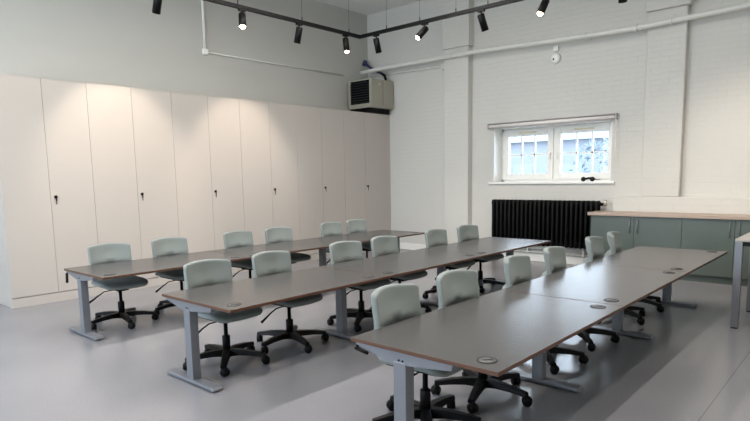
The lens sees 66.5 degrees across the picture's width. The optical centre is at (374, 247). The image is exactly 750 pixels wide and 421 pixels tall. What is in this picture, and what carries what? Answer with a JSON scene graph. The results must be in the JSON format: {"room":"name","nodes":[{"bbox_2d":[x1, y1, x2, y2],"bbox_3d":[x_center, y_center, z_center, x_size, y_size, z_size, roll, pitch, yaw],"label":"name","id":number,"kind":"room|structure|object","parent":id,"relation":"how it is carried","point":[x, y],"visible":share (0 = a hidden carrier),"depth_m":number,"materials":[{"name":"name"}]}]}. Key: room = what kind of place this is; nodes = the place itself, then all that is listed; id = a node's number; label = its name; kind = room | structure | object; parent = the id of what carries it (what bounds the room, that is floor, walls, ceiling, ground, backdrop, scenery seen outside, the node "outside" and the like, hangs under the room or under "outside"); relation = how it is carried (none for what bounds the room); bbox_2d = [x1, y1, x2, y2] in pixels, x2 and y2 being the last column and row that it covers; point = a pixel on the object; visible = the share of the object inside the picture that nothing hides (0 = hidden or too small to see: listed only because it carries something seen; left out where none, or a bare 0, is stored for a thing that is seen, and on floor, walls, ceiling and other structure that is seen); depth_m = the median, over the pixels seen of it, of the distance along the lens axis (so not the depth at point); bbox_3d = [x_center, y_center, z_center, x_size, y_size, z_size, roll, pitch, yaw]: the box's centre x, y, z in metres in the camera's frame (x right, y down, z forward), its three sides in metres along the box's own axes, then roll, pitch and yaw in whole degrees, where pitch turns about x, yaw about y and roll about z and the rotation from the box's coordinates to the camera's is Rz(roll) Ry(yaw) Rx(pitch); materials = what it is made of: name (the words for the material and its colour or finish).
{"room":"open-plan office","nodes":[
{"label":"open-plan office","id":0,"kind":"room"},
{"bbox_2d":[0,0,367,110],"bbox_3d":[-4.165,-1.782,8.127,0.300,5.120,12.750,5,9,41],"label":"wall","id":1,"kind":"structure","parent":0,"point":[123,43],"depth_m":9.12,"materials":[{"name":"white paint"}]},
{"bbox_2d":[201,0,343,75],"bbox_3d":[-1.727,-3.993,10.388,0.059,1.375,3.245,5,9,41],"label":"conduit","id":2,"kind":"object","parent":1,"relation":"attached to","point":[204,50],"visible":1,"depth_m":9.36,"materials":[{"name":"white plastic"}]},
{"bbox_2d":[316,0,421,14],"bbox_3d":[-0.523,-4.079,4.550,10.150,0.200,12.750,5,9,41],"label":"ceiling","id":3,"kind":"structure","parent":0,"point":[366,7],"depth_m":11.34,"materials":[{"name":"white paint"}]},
{"bbox_2d":[203,0,523,38],"bbox_3d":[-0.427,-3.276,3.843,6.622,1.218,8.022,5,9,41],"label":"track","id":4,"kind":"object","parent":3,"relation":"hanging from","point":[221,2],"visible":1,"depth_m":7.93,"materials":[{"name":"black metal"}]},
{"bbox_2d":[152,0,161,14],"bbox_3d":[-2.505,-2.830,6.573,0.178,0.271,0.104,5,9,41],"label":"track spotlight","id":5,"kind":"object","parent":4,"relation":"hanging from","point":[156,8],"visible":1,"depth_m":6.56,"materials":[{"name":"black metal"}]},
{"bbox_2d":[238,8,246,29],"bbox_3d":[-1.710,-2.943,7.361,0.104,0.267,0.190,-2,7,-10],"label":"track spotlight","id":6,"kind":"object","parent":4,"relation":"hanging from","point":[242,16],"visible":1,"depth_m":7.33,"materials":[{"name":"black metal"}]},
{"bbox_2d":[294,23,302,43],"bbox_3d":[-1.092,-3.046,8.136,0.151,0.276,0.100,5,9,41],"label":"track spotlight","id":7,"kind":"object","parent":4,"relation":"hanging from","point":[298,34],"visible":1,"depth_m":8.10,"materials":[{"name":"black metal"}]},
{"bbox_2d":[342,34,349,52],"bbox_3d":[-0.446,-3.138,8.797,0.105,0.280,0.149,-3,7,-14],"label":"track spotlight","id":8,"kind":"object","parent":4,"relation":"hanging from","point":[345,39],"visible":1,"depth_m":8.76,"materials":[{"name":"black metal"}]},
{"bbox_2d":[373,34,381,53],"bbox_3d":[0.036,-3.155,8.851,0.106,0.276,0.142,5,9,41],"label":"track spotlight","id":9,"kind":"object","parent":4,"relation":"hanging from","point":[376,41],"visible":1,"depth_m":8.82,"materials":[{"name":"black metal"}]},
{"bbox_2d":[415,23,428,40],"bbox_3d":[0.671,-3.097,8.194,0.216,0.250,0.107,-6,8,-33],"label":"track spotlight","id":10,"kind":"object","parent":4,"relation":"hanging from","point":[424,29],"visible":1,"depth_m":8.17,"materials":[{"name":"black metal"}]},
{"bbox_2d":[477,9,488,31],"bbox_3d":[1.440,-3.028,7.632,0.174,0.272,0.106,-6,9,-37],"label":"track spotlight","id":11,"kind":"object","parent":4,"relation":"hanging from","point":[481,17],"visible":1,"depth_m":7.59,"materials":[{"name":"black metal"}]},
{"bbox_2d":[536,0,549,16],"bbox_3d":[2.055,-2.962,6.989,0.195,0.265,0.104,-7,9,-41],"label":"track spotlight","id":12,"kind":"object","parent":4,"relation":"hanging from","point":[543,5],"visible":1,"depth_m":6.96,"materials":[{"name":"black metal"}]},
{"bbox_2d":[0,249,749,420],"bbox_3d":[-0.487,1.008,5.128,9.550,0.200,12.000,5,9,41],"label":"floor","id":13,"kind":"structure","parent":0,"point":[695,366],"depth_m":4.56,"materials":[{"name":"grey plastic"}]},
{"bbox_2d":[0,74,101,308],"bbox_3d":[-4.295,-0.722,7.379,0.601,2.805,1.067,5,9,41],"label":"storage cabinet","id":14,"kind":"object","parent":13,"relation":"on","point":[48,226],"visible":0.91,"depth_m":7.14,"materials":[{"name":"laminate"}]},
{"bbox_2d":[88,243,158,329],"bbox_3d":[-2.737,0.393,6.126,0.699,0.851,0.690,6,10,44],"label":"chair","id":15,"kind":"object","parent":13,"relation":"on","point":[104,253],"visible":0.88,"depth_m":6.15,"materials":[{"name":"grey fabric"}]},
{"bbox_2d":[86,83,179,293],"bbox_3d":[-3.546,-0.839,8.216,0.601,2.805,1.186,5,9,41],"label":"storage cabinet","id":16,"kind":"object","parent":13,"relation":"on","point":[131,129],"visible":0.62,"depth_m":7.97,"materials":[{"name":"laminate"}]},
{"bbox_2d":[151,237,188,314],"bbox_3d":[-2.275,0.319,6.651,0.686,0.851,0.672,5,9,40],"label":"chair","id":17,"kind":"object","parent":13,"relation":"on","point":[167,246],"visible":0.4,"depth_m":6.70,"materials":[{"name":"grey fabric"}]},
{"bbox_2d":[170,92,245,272],"bbox_3d":[-2.762,-0.962,9.094,0.601,2.805,1.178,5,9,41],"label":"storage cabinet","id":18,"kind":"object","parent":13,"relation":"on","point":[206,129],"visible":0.7,"depth_m":8.84,"materials":[{"name":"laminate"}]},
{"bbox_2d":[183,259,269,376],"bbox_3d":[-1.262,0.540,4.747,0.672,0.851,0.687,5,9,40],"label":"chair","id":19,"kind":"object","parent":13,"relation":"on","point":[200,273],"visible":0.67,"depth_m":4.73,"materials":[{"name":"grey fabric"}]},
{"bbox_2d":[223,231,252,278],"bbox_3d":[-1.610,0.213,7.416,0.697,0.851,0.696,5,9,38],"label":"chair","id":20,"kind":"object","parent":13,"relation":"on","point":[232,239],"visible":0.27,"depth_m":7.44,"materials":[{"name":"grey fabric"}]},
{"bbox_2d":[64,230,423,340],"bbox_3d":[-1.188,0.303,7.424,0.917,0.653,5.003,5,9,41],"label":"desk","id":21,"kind":"object","parent":13,"relation":"on","point":[82,274],"visible":0.66,"depth_m":6.33,"materials":[{"name":"grey laminate"}]},
{"bbox_2d":[239,99,299,270],"bbox_3d":[-1.976,-1.085,9.973,0.601,2.805,1.189,5,9,41],"label":"storage cabinet","id":22,"kind":"object","parent":13,"relation":"on","point":[268,136],"visible":0.73,"depth_m":9.71,"materials":[{"name":"laminate"}]},
{"bbox_2d":[265,227,310,263],"bbox_3d":[-1.175,0.145,7.901,0.697,0.851,0.696,6,10,43],"label":"chair","id":23,"kind":"object","parent":13,"relation":"on","point":[273,234],"visible":0.32,"depth_m":7.96,"materials":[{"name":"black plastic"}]},
{"bbox_2d":[251,251,328,353],"bbox_3d":[-0.803,0.473,5.218,0.707,0.851,0.676,5,9,38],"label":"chair","id":24,"kind":"object","parent":13,"relation":"on","point":[265,263],"visible":0.73,"depth_m":5.25,"materials":[{"name":"black plastic"}]},
{"bbox_2d":[296,105,345,261],"bbox_3d":[-1.187,-1.208,10.855,0.601,2.805,1.187,5,9,41],"label":"storage cabinet","id":25,"kind":"object","parent":13,"relation":"on","point":[319,131],"visible":0.69,"depth_m":10.60,"materials":[{"name":"laminate"}]},
{"bbox_2d":[320,222,362,263],"bbox_3d":[-0.489,0.037,8.670,0.697,0.851,0.696,5,9,39],"label":"chair","id":26,"kind":"object","parent":13,"relation":"on","point":[326,228],"visible":0.14,"depth_m":8.77,"materials":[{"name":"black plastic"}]},
{"bbox_2d":[162,237,550,391],"bbox_3d":[0.336,0.450,6.040,0.917,0.653,4.988,5,9,41],"label":"desk","id":27,"kind":"object","parent":13,"relation":"on","point":[240,295],"visible":0.8,"depth_m":4.98,"materials":[{"name":"grey laminate"}]},
{"bbox_2d":[327,241,390,331],"bbox_3d":[-0.135,0.367,5.976,0.697,0.851,0.696,6,10,43],"label":"chair","id":28,"kind":"object","parent":13,"relation":"on","point":[341,251],"visible":0.46,"depth_m":5.96,"materials":[{"name":"grey fabric"}]},
{"bbox_2d":[346,219,371,257],"bbox_3d":[-0.117,-0.021,9.086,0.697,0.851,0.696,5,9,39],"label":"chair","id":29,"kind":"object","parent":13,"relation":"on","point":[355,225],"visible":0.29,"depth_m":9.14,"materials":[{"name":"grey fabric"}]},
{"bbox_2d":[343,110,385,251],"bbox_3d":[-0.397,-1.332,11.739,0.601,2.805,1.194,5,9,41],"label":"storage cabinet","id":30,"kind":"object","parent":13,"relation":"on","point":[364,160],"visible":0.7,"depth_m":11.51,"materials":[{"name":"laminate"}]},
{"bbox_2d":[348,78,393,114],"bbox_3d":[-0.089,-3.087,11.759,0.633,0.660,0.728,5,9,41],"label":"heater","id":31,"kind":"object","parent":30,"relation":"on","point":[368,95],"visible":0.97,"depth_m":11.53,"materials":[{"name":"grey metal"}]},
{"bbox_2d":[350,79,368,104],"bbox_3d":[-0.310,-3.124,11.483,0.500,0.450,0.034,5,9,41],"label":"grille","id":32,"kind":"object","parent":31,"relation":"attached to","point":[359,89],"depth_m":11.48,"materials":[{"name":"black metal"}]},
{"bbox_2d":[362,60,386,79],"bbox_3d":[-0.008,-3.705,11.932,0.701,0.518,0.092,6,10,43],"label":"hose","id":33,"kind":"object","parent":31,"relation":"attached to","point":[364,63],"visible":0.84,"depth_m":11.96,"materials":[{"name":"black plastic"}]},
{"bbox_2d":[370,236,431,312],"bbox_3d":[0.290,0.300,6.454,0.697,0.851,0.696,5,9,39],"label":"chair","id":34,"kind":"object","parent":13,"relation":"on","point":[380,245],"visible":0.29,"depth_m":6.44,"materials":[{"name":"grey fabric"}]},
{"bbox_2d":[371,283,480,420],"bbox_3d":[0.311,0.671,3.476,0.695,0.851,0.696,5,9,38],"label":"chair","id":35,"kind":"object","parent":13,"relation":"on","point":[391,303],"visible":0.52,"depth_m":3.47,"materials":[{"name":"grey fabric"}]},
{"bbox_2d":[422,229,474,298],"bbox_3d":[0.957,0.196,7.199,0.697,0.851,0.696,5,9,39],"label":"chair","id":36,"kind":"object","parent":13,"relation":"on","point":[433,237],"visible":0.41,"depth_m":7.18,"materials":[{"name":"grey fabric"}]},
{"bbox_2d":[457,225,504,292],"bbox_3d":[1.439,0.121,7.736,0.697,0.851,0.696,6,10,44],"label":"chair","id":37,"kind":"object","parent":13,"relation":"on","point":[464,232],"visible":0.48,"depth_m":7.71,"materials":[{"name":"grey fabric"}]},
{"bbox_2d":[431,269,532,413],"bbox_3d":[0.766,0.605,3.944,0.700,0.851,0.695,6,10,43],"label":"chair","id":38,"kind":"object","parent":13,"relation":"on","point":[453,286],"visible":0.53,"depth_m":3.99,"materials":[{"name":"grey fabric"}]},
{"bbox_2d":[351,246,726,420],"bbox_3d":[1.863,0.586,4.742,0.917,0.653,4.988,5,9,41],"label":"desk","id":39,"kind":"object","parent":13,"relation":"on","point":[495,333],"visible":0.98,"depth_m":3.60,"materials":[{"name":"grey laminate"}]},
{"bbox_2d":[502,255,588,374],"bbox_3d":[1.374,0.503,4.683,0.697,0.851,0.696,4,9,36],"label":"chair","id":40,"kind":"object","parent":13,"relation":"on","point":[517,268],"visible":0.36,"depth_m":4.65,"materials":[{"name":"grey fabric"}]},
{"bbox_2d":[492,199,606,248],"bbox_3d":[2.912,-0.284,9.771,2.036,1.100,0.153,5,9,41],"label":"radiator","id":41,"kind":"object","parent":13,"relation":"on","point":[564,223],"visible":0.78,"depth_m":9.69,"materials":[{"name":"black metal"}]},
{"bbox_2d":[541,246,619,351],"bbox_3d":[1.861,0.426,5.236,0.697,0.851,0.696,4,9,35],"label":"chair","id":42,"kind":"object","parent":13,"relation":"on","point":[554,256],"visible":0.38,"depth_m":5.19,"materials":[{"name":"grey fabric"}]},
{"bbox_2d":[583,236,644,324],"bbox_3d":[2.510,0.319,6.005,0.684,0.851,0.684,4,9,36],"label":"chair","id":43,"kind":"object","parent":13,"relation":"on","point":[594,245],"visible":0.29,"depth_m":6.06,"materials":[{"name":"grey fabric"}]},
{"bbox_2d":[604,231,663,312],"bbox_3d":[2.937,0.251,6.492,0.682,0.851,0.685,3,8,31],"label":"chair","id":44,"kind":"object","parent":13,"relation":"on","point":[614,238],"visible":0.38,"depth_m":6.45,"materials":[{"name":"grey fabric"}]},
{"bbox_2d":[590,215,681,279],"bbox_3d":[3.946,-0.045,8.590,1.273,0.885,0.481,5,9,41],"label":"base unit","id":45,"kind":"object","parent":13,"relation":"on","point":[662,232],"visible":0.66,"depth_m":8.35,"materials":[{"name":"green laminate"}]},
{"bbox_2d":[680,218,749,285],"bbox_3d":[4.900,0.043,7.749,1.273,0.885,0.481,5,9,41],"label":"base unit","id":46,"kind":"object","parent":13,"relation":"on","point":[697,234],"visible":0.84,"depth_m":7.73,"materials":[{"name":"green laminate"}]},
{"bbox_2d":[730,232,749,328],"bbox_3d":[4.366,0.356,5.352,1.600,0.876,0.920,5,9,41],"label":"table","id":47,"kind":"object","parent":13,"relation":"on","point":[744,240],"visible":1,"depth_m":5.52,"materials":[{"name":"silver metal"}]},
{"bbox_3d":[5.855,0.132,6.909,1.273,0.885,0.481,5,9,41],"label":"base unit","id":48,"kind":"object","parent":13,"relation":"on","visible":0},
{"bbox_2d":[587,211,749,219],"bbox_3d":[4.879,-0.420,7.703,3.870,0.044,0.489,5,9,41],"label":"countertop","id":49,"kind":"structure","parent":48,"relation":"on","point":[602,213],"depth_m":8.09,"materials":[{"name":"brown wood"}]},
{"bbox_2d":[367,0,749,257],"bbox_3d":[3.598,-2.078,9.440,9.550,5.120,0.450,5,9,41],"label":"wall","id":50,"kind":"structure","parent":0,"point":[603,74],"depth_m":9.53,"materials":[{"name":"grey paint"}]},
{"bbox_2d":[384,114,390,229],"bbox_3d":[0.049,-1.406,12.270,0.578,2.805,0.194,5,9,41],"label":"trim","id":51,"kind":"structure","parent":50,"relation":"attached to","point":[386,117],"depth_m":12.05,"materials":[{"name":"laminate"}]},
{"bbox_2d":[368,63,443,76],"bbox_3d":[0.615,-3.550,11.556,1.990,0.118,0.060,5,9,41],"label":"conduit","id":52,"kind":"object","parent":50,"relation":"attached to","point":[442,65],"visible":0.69,"depth_m":11.43,"materials":[{"name":"white metal"}]},
{"bbox_2d":[442,0,473,243],"bbox_3d":[1.561,-2.314,10.803,0.590,4.920,0.180,5,9,41],"label":"pilaster","id":53,"kind":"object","parent":50,"relation":"attached to","point":[458,31],"depth_m":10.72,"materials":[{"name":"grey paint"}]},
{"bbox_2d":[400,243,584,264],"bbox_3d":[2.018,0.088,10.832,4.450,0.130,0.030,5,9,41],"label":"baseboard","id":54,"kind":"structure","parent":50,"relation":"attached to","point":[533,257],"depth_m":10.13,"materials":[{"name":"white plastic"}]},
{"bbox_2d":[514,247,587,256],"bbox_3d":[2.736,0.024,10.117,2.340,0.120,0.055,5,9,41],"label":"pipe","id":55,"kind":"object","parent":50,"relation":"attached to","point":[527,250],"visible":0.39,"depth_m":9.65,"materials":[{"name":"white metal"}]},
{"bbox_2d":[488,120,614,183],"bbox_3d":[3.068,-1.621,9.903,2.270,1.005,0.420,5,9,41],"label":"window","id":56,"kind":"structure","parent":50,"relation":"in","point":[502,137],"depth_m":10.01,"materials":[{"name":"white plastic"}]},
{"bbox_2d":[487,113,617,163],"bbox_3d":[2.928,-1.794,9.717,2.296,0.790,0.085,5,9,41],"label":"roller blind","id":57,"kind":"object","parent":56,"relation":"attached to","point":[611,116],"visible":1,"depth_m":9.54,"materials":[{"name":"white fabric"}]},
{"bbox_2d":[574,127,593,129],"bbox_3d":[3.505,-2.002,9.586,0.340,0.025,0.012,5,9,41],"label":"vent","id":58,"kind":"object","parent":56,"relation":"attached to","point":[575,128],"depth_m":9.59,"materials":[{"name":"beige plastic"}]},
{"bbox_2d":[581,177,599,180],"bbox_3d":[3.566,-1.138,9.433,0.319,0.080,0.117,5,9,41],"label":"headset","id":59,"kind":"object","parent":56,"relation":"on","point":[582,178],"visible":0.98,"depth_m":9.46,"materials":[{"name":"black plastic"}]},
{"bbox_2d":[360,2,749,74],"bbox_3d":[3.361,-3.353,8.931,9.391,0.196,0.336,5,9,40],"label":"pipe","id":60,"kind":"object","parent":50,"relation":"attached to","point":[671,20],"visible":1,"depth_m":9.01,"materials":[{"name":"white metal"}]},
{"bbox_2d":[551,45,560,63],"bbox_3d":[2.991,-3.206,9.470,0.170,0.280,0.073,5,9,41],"label":"fire alarm","id":61,"kind":"object","parent":50,"relation":"attached to","point":[556,57],"visible":1,"depth_m":9.45,"materials":[{"name":"white plastic"}]},
{"bbox_2d":[641,0,693,196],"bbox_3d":[4.262,-2.640,8.357,0.595,3.760,0.160,5,9,41],"label":"pilaster","id":62,"kind":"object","parent":50,"relation":"attached to","point":[667,45],"depth_m":8.38,"materials":[{"name":"grey paint"}]},
{"bbox_2d":[612,196,749,213],"bbox_3d":[5.401,-0.099,7.707,4.290,1.160,0.140,5,9,41],"label":"trim","id":63,"kind":"structure","parent":50,"relation":"attached to","point":[717,205],"depth_m":8.34,"materials":[{"name":"grey paint"}]},
{"label":"outside","id":64,"kind":"structure","parent":0,"visible":0},
{"bbox_3d":[17.520,-1.259,24.081,50.000,0.200,39.550,5,9,41],"label":"ground","id":65,"kind":"structure","parent":64,"visible":0},
{"bbox_2d":[510,131,608,173],"bbox_3d":[8.446,-4.441,27.397,12.400,5.600,6.600,5,9,41],"label":"house","id":66,"kind":"structure","parent":65,"relation":"on","point":[569,140],"depth_m":23.94,"materials":[{"name":"stone"}]},
{"bbox_2d":[569,137,608,172],"bbox_3d":[7.537,-2.006,18.355,2.447,3.049,2.416,0,7,5],"label":"tree","id":67,"kind":"object","parent":65,"relation":"on","point":[599,143],"visible":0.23,"depth_m":18.47,"materials":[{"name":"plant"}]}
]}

